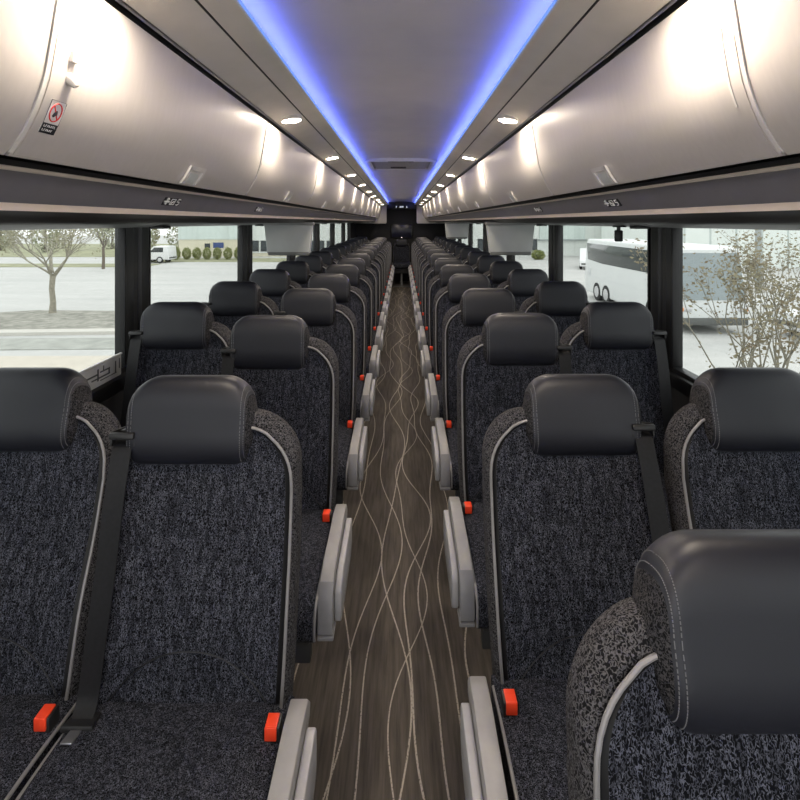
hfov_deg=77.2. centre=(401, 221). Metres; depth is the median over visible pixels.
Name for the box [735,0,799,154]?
bin
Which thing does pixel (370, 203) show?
bin
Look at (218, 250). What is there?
clipped shrub
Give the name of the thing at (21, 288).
ground
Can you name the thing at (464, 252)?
seat
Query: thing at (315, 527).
seat cushion
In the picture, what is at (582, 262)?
truck
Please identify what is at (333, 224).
pillar
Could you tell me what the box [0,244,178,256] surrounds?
lawn
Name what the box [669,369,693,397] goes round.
baseboard
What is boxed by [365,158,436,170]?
roof vent
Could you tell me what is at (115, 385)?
baseboard
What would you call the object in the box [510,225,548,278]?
window
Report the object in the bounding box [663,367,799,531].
seat
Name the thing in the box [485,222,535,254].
screen
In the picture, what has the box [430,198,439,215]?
bin
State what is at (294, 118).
recessed light
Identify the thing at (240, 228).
window
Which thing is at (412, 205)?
bulkhead
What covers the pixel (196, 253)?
clipped shrub
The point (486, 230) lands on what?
window
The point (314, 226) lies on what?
window
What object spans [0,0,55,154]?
bin
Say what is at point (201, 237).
warehouse
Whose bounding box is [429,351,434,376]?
seat cushion
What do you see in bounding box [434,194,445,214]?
bin
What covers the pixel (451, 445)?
seat cushion
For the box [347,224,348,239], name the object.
window
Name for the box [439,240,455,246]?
seat
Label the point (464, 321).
seat
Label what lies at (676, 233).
panel
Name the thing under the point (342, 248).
seat
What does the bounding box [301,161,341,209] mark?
bin
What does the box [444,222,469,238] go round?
screen
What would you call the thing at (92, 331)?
curb
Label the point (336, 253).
seat
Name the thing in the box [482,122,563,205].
bin
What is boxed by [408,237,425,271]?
seat
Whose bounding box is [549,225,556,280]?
pillar
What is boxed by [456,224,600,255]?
white depot
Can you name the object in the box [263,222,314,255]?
screen
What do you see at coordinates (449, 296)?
seat
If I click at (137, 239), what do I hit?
pillar
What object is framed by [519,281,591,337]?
seat
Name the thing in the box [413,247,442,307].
seat
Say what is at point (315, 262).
seat
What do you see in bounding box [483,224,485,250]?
pillar
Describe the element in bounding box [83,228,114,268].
young tree
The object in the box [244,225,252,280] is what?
pillar
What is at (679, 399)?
wall
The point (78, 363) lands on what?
sidewalk
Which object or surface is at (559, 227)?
window
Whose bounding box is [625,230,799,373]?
tree
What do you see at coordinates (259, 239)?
office block
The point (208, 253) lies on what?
clipped shrub
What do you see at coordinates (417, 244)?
seat
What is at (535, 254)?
round shrub
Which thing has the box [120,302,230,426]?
seat
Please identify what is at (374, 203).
bin
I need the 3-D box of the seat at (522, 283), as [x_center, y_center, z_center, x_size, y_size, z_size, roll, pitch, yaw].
[0.940,1.004,3.574,0.480,1.292,0.656,0,0,0]
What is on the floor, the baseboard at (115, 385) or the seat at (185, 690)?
the seat at (185, 690)
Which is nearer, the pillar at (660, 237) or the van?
the pillar at (660, 237)
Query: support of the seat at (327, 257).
on the floor
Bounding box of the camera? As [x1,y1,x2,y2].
[612,225,625,241]
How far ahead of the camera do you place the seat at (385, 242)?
11.46 m
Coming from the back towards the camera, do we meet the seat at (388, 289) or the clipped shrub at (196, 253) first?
the clipped shrub at (196, 253)
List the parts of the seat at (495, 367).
panel, armrest, armrest, seat frame, backrest, panel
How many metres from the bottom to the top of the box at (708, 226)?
0.040 m
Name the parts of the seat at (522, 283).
backrest, panel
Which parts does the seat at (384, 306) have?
panel, backrest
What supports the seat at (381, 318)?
on the floor
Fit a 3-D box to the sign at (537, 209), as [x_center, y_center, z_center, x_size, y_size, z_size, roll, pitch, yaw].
[0.658,-0.060,2.420,0.018,0.022,0.104,0,0,0]
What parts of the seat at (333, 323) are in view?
panel, seat frame, backrest, armrest, armrest, panel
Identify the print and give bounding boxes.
[42,124,54,132]
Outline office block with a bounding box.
[253,223,346,255]
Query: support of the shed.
on the ground at (21, 288)
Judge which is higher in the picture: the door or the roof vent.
the roof vent
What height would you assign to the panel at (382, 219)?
0.495 m
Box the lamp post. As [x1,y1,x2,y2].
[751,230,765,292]
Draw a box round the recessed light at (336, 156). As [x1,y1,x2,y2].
[326,154,338,159]
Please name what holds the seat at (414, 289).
on the floor
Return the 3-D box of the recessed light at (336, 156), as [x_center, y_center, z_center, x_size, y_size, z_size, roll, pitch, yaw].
[-0.463,-0.434,3.324,0.093,0.040,0.091,0,0,8]
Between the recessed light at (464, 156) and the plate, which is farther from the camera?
the recessed light at (464, 156)
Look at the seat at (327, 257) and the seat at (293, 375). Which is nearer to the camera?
the seat at (293, 375)
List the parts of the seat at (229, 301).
panel, backrest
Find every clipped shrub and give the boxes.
[174,247,180,259]
[181,247,191,259]
[192,247,201,259]
[202,247,211,259]
[212,247,221,259]
[223,248,232,259]
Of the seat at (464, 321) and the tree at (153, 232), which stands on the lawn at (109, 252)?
the tree at (153, 232)
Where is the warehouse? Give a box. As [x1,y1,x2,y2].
[178,225,236,256]
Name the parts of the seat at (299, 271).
panel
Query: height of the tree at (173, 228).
4.444 m
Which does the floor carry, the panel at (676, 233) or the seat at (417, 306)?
the seat at (417, 306)
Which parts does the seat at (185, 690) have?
panel, backrest, armrest, panel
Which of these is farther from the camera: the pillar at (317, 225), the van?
the van
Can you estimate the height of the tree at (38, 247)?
4.824 m
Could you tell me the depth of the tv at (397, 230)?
13.79 m
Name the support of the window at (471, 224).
in the wall at (679, 399)
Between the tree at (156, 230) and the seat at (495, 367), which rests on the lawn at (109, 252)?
the tree at (156, 230)
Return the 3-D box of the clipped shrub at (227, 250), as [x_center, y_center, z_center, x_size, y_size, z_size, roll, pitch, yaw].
[-19.252,3.443,55.358,1.064,1.513,0.976,0,0,0]
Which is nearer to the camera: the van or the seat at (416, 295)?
the seat at (416, 295)
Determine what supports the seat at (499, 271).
on the floor
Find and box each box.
[0,224,151,229]
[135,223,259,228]
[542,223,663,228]
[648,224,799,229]
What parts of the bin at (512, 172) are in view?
latch frame, edge trim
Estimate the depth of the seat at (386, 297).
7.51 m
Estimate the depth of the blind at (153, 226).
2.77 m
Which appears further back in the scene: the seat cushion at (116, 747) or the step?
the step
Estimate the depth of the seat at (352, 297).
3.56 m
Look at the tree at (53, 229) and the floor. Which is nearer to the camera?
the floor
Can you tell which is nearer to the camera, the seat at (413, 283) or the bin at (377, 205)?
the seat at (413, 283)
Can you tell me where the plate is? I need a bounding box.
[79,352,121,389]
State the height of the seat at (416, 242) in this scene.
1.278 m
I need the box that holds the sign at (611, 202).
[603,199,621,206]
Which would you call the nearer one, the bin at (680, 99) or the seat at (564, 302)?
the bin at (680, 99)
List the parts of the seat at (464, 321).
panel, armrest, armrest, seat frame, panel, backrest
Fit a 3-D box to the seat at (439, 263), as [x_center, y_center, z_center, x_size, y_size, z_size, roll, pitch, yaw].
[0.427,1.011,4.934,0.542,1.278,0.656,0,0,0]
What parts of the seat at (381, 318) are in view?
panel, backrest, armrest, panel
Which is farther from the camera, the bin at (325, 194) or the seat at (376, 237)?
the seat at (376, 237)
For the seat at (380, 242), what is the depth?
9.88 m
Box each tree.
[0,228,114,312]
[0,230,14,250]
[27,229,60,251]
[43,229,70,247]
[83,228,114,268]
[96,229,114,248]
[151,229,159,245]
[151,230,156,246]
[164,227,178,247]
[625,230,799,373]
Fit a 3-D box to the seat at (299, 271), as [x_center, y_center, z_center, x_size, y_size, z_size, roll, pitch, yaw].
[-0.978,1.004,4.364,0.480,1.292,0.656,0,0,0]
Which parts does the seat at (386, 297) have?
panel, backrest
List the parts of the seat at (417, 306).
backrest, panel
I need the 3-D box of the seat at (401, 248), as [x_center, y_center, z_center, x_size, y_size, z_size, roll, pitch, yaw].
[-0.010,1.038,13.139,0.480,1.184,0.627,0,0,0]
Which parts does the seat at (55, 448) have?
panel, backrest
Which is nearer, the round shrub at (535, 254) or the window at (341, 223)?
the window at (341, 223)
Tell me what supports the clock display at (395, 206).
attached to the bulkhead
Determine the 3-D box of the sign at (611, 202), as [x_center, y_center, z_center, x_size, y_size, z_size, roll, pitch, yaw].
[0.658,-0.060,1.570,0.018,0.022,0.104,0,0,0]
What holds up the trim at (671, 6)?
attached to the wall at (679, 399)
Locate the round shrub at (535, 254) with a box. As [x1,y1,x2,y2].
[531,249,545,259]
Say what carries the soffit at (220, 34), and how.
attached to the ceiling
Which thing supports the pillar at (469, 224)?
attached to the wall at (679, 399)
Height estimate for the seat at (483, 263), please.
1.292 m
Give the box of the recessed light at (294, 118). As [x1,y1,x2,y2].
[280,114,302,123]
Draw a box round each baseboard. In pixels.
[91,371,125,403]
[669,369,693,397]
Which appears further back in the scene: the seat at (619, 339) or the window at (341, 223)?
the window at (341, 223)
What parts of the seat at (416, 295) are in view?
backrest, panel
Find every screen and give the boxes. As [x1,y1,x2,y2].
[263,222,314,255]
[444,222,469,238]
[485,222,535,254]
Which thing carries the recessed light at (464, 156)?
attached to the soffit at (574, 35)
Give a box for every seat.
[0,367,121,799]
[15,375,316,799]
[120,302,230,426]
[202,281,278,330]
[220,315,351,662]
[249,269,301,310]
[274,288,366,506]
[276,261,315,287]
[295,255,327,273]
[307,274,374,420]
[309,251,337,265]
[319,248,345,259]
[324,264,379,379]
[328,245,350,255]
[335,243,354,252]
[337,258,383,352]
[341,241,358,249]
[346,240,362,246]
[346,253,385,331]
[350,238,364,244]
[353,250,387,317]
[358,247,389,307]
[362,244,390,297]
[366,242,391,290]
[369,241,392,283]
[371,239,392,276]
[374,238,393,276]
[376,237,393,269]
[392,239,410,284]
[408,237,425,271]
[409,238,427,272]
[409,239,430,279]
[410,241,431,285]
[411,242,434,291]
[412,244,438,298]
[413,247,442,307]
[414,250,447,317]
[415,253,454,331]
[418,258,462,350]
[420,264,474,379]
[425,274,490,420]
[431,288,524,498]
[437,238,451,244]
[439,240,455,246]
[442,241,460,249]
[443,313,571,648]
[446,243,465,252]
[451,245,472,256]
[455,248,480,260]
[460,374,669,799]
[462,251,489,265]
[471,255,504,273]
[484,261,522,287]
[497,269,548,310]
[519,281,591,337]
[560,302,673,531]
[566,529,799,799]
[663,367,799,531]
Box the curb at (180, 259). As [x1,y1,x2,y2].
[151,258,286,261]
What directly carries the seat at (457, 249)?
on the floor
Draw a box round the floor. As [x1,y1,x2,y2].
[293,287,492,799]
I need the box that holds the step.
[392,281,409,285]
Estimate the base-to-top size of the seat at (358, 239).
1.292 m
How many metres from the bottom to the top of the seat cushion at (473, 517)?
0.143 m
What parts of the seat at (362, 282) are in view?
panel, backrest, armrest, armrest, panel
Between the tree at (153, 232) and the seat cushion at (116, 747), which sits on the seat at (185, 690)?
the seat cushion at (116, 747)
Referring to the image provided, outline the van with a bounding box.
[151,246,176,262]
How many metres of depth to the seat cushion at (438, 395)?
3.09 m
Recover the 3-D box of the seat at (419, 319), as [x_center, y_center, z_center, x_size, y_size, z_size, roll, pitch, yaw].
[0.427,1.011,5.724,0.542,1.278,0.656,0,0,0]
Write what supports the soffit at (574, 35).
attached to the ceiling
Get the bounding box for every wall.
[100,223,355,422]
[356,209,445,280]
[452,239,689,413]
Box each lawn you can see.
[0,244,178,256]
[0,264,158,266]
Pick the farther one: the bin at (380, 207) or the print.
the bin at (380, 207)
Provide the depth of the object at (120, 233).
1.27 m
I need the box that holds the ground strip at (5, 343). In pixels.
[0,338,114,349]
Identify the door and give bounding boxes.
[538,225,586,240]
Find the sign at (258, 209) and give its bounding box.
[254,207,263,211]
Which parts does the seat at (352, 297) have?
panel, backrest, armrest, armrest, panel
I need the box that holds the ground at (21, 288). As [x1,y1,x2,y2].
[0,235,799,375]
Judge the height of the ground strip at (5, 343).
0.030 m
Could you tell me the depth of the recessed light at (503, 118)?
2.07 m
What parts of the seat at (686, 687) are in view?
backrest, panel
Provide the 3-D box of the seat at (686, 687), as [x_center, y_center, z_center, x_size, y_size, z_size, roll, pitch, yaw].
[0.409,1.027,0.339,0.542,1.245,0.721,0,0,0]
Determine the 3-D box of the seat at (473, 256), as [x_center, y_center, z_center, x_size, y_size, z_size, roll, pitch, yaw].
[0.940,1.004,5.944,0.480,1.292,0.656,0,0,0]
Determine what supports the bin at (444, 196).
on the panel at (676, 233)
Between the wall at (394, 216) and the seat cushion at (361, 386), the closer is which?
the seat cushion at (361, 386)
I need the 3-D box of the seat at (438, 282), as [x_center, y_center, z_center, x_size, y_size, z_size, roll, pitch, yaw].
[0.427,1.011,4.144,0.542,1.278,0.656,0,0,0]
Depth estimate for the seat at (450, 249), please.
8.54 m
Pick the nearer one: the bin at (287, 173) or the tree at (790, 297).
the bin at (287, 173)
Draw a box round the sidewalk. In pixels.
[0,356,110,371]
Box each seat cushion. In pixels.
[0,692,77,799]
[19,695,293,799]
[296,508,334,642]
[336,422,354,489]
[355,377,365,419]
[366,350,371,373]
[372,330,376,347]
[393,262,410,267]
[424,329,428,348]
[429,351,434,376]
[434,377,443,420]
[444,422,459,489]
[460,501,488,628]
[491,674,568,799]
[661,476,671,531]
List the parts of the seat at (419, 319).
panel, armrest, armrest, backrest, panel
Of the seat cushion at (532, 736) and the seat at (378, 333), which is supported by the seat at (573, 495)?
the seat cushion at (532, 736)
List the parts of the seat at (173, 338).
panel, backrest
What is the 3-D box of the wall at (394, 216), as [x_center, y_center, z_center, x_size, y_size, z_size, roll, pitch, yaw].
[-0.010,0.480,13.870,2.680,2.340,0.060,0,0,0]
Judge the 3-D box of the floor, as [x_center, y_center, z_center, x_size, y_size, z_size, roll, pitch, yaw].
[-0.010,1.680,6.150,2.600,0.060,15.500,0,0,0]
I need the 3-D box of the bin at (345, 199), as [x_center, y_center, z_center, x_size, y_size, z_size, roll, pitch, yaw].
[-0.914,-0.258,5.080,0.761,0.305,1.232,0,0,0]
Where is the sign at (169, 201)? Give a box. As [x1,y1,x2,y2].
[161,197,181,205]
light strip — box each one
[237,0,388,203]
[415,0,556,202]
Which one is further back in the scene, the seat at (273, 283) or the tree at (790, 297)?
the tree at (790, 297)
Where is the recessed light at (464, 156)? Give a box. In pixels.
[462,154,474,159]
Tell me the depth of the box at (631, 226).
2.79 m
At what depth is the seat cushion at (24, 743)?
1.06 m
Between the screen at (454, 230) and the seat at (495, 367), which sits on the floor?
the seat at (495, 367)
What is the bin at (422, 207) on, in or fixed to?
on the panel at (676, 233)
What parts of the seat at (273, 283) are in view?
panel, backrest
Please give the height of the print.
0.011 m
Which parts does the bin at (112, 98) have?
edge trim, knob, latch frame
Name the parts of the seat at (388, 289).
panel, backrest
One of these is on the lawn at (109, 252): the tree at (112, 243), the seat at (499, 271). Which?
the tree at (112, 243)
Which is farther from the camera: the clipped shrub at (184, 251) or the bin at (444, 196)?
the clipped shrub at (184, 251)
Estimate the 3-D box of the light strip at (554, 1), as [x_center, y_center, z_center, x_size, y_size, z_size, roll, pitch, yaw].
[0.335,-0.477,5.900,0.020,0.012,15.000,0,0,0]
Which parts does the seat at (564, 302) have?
panel, backrest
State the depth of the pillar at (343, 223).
11.11 m
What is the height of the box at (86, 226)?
0.040 m
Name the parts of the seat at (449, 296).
panel, armrest, armrest, backrest, panel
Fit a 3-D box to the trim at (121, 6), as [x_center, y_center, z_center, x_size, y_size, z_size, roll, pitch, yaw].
[-0.546,-0.410,5.850,0.048,0.040,14.900,0,0,0]
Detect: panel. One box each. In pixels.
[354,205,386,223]
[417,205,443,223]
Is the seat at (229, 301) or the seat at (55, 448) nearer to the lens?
the seat at (55, 448)
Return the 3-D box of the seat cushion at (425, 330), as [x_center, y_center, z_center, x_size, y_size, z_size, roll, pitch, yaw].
[0.458,1.143,4.860,0.472,0.143,0.500,0,0,0]
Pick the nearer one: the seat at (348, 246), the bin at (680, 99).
the bin at (680, 99)
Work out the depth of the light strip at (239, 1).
1.50 m
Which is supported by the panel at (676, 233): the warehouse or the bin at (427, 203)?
the bin at (427, 203)
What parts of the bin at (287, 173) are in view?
edge trim, latch frame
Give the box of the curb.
[0,328,114,335]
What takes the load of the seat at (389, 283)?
on the floor
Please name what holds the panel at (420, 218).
attached to the wall at (679, 399)
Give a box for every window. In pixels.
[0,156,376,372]
[149,225,243,305]
[313,224,315,250]
[330,223,331,244]
[341,223,342,241]
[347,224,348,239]
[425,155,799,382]
[470,223,472,246]
[486,230,488,251]
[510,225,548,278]
[557,225,650,311]
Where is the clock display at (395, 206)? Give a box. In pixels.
[394,205,408,207]
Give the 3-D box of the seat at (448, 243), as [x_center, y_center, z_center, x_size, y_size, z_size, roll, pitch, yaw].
[0.940,1.004,9.104,0.480,1.292,0.656,0,0,0]
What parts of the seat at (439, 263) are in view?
panel, armrest, armrest, backrest, panel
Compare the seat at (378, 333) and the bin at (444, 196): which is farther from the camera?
the bin at (444, 196)
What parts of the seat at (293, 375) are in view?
panel, seat frame, backrest, armrest, armrest, panel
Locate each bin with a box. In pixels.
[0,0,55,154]
[0,0,266,194]
[234,122,318,205]
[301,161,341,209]
[327,178,354,212]
[344,187,362,213]
[356,193,368,215]
[362,198,372,215]
[368,201,376,216]
[373,204,378,217]
[376,205,381,217]
[421,205,428,217]
[424,204,429,216]
[426,201,433,216]
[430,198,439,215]
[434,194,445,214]
[439,188,457,213]
[447,178,469,212]
[460,161,498,209]
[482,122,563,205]
[532,0,799,194]
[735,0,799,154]
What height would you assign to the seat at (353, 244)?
1.292 m
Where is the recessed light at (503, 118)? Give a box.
[497,114,518,123]
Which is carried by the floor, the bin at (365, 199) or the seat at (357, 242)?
the seat at (357, 242)
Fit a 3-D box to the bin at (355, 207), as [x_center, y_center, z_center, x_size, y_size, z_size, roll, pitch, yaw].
[-0.914,-0.258,6.313,0.761,0.305,1.232,0,0,0]
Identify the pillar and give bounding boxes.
[126,227,148,366]
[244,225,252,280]
[316,224,319,250]
[332,223,334,244]
[343,223,344,240]
[468,224,469,244]
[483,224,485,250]
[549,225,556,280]
[651,227,670,368]
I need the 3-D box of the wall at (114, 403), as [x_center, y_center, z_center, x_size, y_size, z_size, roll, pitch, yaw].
[-1.320,1.245,6.150,0.100,3.910,15.500,0,0,0]
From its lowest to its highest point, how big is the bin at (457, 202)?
0.305 m
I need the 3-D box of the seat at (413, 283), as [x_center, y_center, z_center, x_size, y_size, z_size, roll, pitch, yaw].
[0.427,1.011,8.884,0.542,1.278,0.656,0,0,0]
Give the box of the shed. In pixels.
[601,226,799,267]
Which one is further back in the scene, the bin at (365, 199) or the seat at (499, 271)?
the bin at (365, 199)
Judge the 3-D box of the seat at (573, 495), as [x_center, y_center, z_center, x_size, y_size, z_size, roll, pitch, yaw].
[0.412,1.038,1.082,0.560,1.224,0.743,0,0,0]
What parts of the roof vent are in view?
panel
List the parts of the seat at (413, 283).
backrest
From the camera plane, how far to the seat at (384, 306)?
6.72 m
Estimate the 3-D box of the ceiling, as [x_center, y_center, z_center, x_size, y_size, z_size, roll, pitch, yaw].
[-0.010,-0.550,5.925,0.962,0.060,15.050,0,0,0]
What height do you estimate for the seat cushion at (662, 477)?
0.143 m
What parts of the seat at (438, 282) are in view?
panel, armrest, armrest, backrest, panel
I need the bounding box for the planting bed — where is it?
[0,310,114,329]
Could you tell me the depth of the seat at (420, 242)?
9.89 m
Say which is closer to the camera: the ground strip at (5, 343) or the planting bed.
the ground strip at (5, 343)
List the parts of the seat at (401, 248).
seat frame, panel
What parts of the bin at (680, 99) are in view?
latch frame, edge trim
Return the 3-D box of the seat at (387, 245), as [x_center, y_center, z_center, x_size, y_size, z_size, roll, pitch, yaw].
[-0.454,1.011,10.464,0.542,1.278,0.656,0,0,0]
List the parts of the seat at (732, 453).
backrest, panel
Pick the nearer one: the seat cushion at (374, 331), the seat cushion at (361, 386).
the seat cushion at (361, 386)
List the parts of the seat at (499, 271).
panel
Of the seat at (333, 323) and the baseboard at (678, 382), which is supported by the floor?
the seat at (333, 323)
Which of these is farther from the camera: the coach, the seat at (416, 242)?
the coach
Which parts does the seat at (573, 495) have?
panel, armrest, backrest, panel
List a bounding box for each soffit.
[123,0,388,205]
[415,0,670,205]
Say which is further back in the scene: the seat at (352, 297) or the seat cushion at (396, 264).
the seat cushion at (396, 264)
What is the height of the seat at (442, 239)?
1.292 m
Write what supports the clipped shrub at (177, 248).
on the curb at (180, 259)
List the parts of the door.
door frame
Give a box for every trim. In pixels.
[104,0,380,205]
[422,0,688,205]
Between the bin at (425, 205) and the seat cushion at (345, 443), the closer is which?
the seat cushion at (345, 443)
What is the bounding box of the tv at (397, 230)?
[391,224,412,237]
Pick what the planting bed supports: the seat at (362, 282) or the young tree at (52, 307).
the young tree at (52, 307)
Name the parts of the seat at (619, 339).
backrest, panel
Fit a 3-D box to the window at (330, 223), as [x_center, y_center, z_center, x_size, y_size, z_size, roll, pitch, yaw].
[-1.320,0.355,8.572,0.050,0.710,1.529,0,0,0]
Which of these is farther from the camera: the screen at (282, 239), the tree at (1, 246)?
the tree at (1, 246)
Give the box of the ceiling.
[241,0,553,201]
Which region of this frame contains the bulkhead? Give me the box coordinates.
[387,201,416,208]
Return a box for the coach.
[585,239,747,324]
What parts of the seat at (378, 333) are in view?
panel, backrest, armrest, armrest, panel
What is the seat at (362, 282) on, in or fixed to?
on the floor
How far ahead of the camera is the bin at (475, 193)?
3.71 m
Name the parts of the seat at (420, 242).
backrest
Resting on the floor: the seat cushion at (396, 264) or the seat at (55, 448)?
the seat at (55, 448)
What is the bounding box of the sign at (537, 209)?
[534,207,542,211]
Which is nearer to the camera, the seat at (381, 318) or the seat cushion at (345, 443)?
the seat cushion at (345, 443)

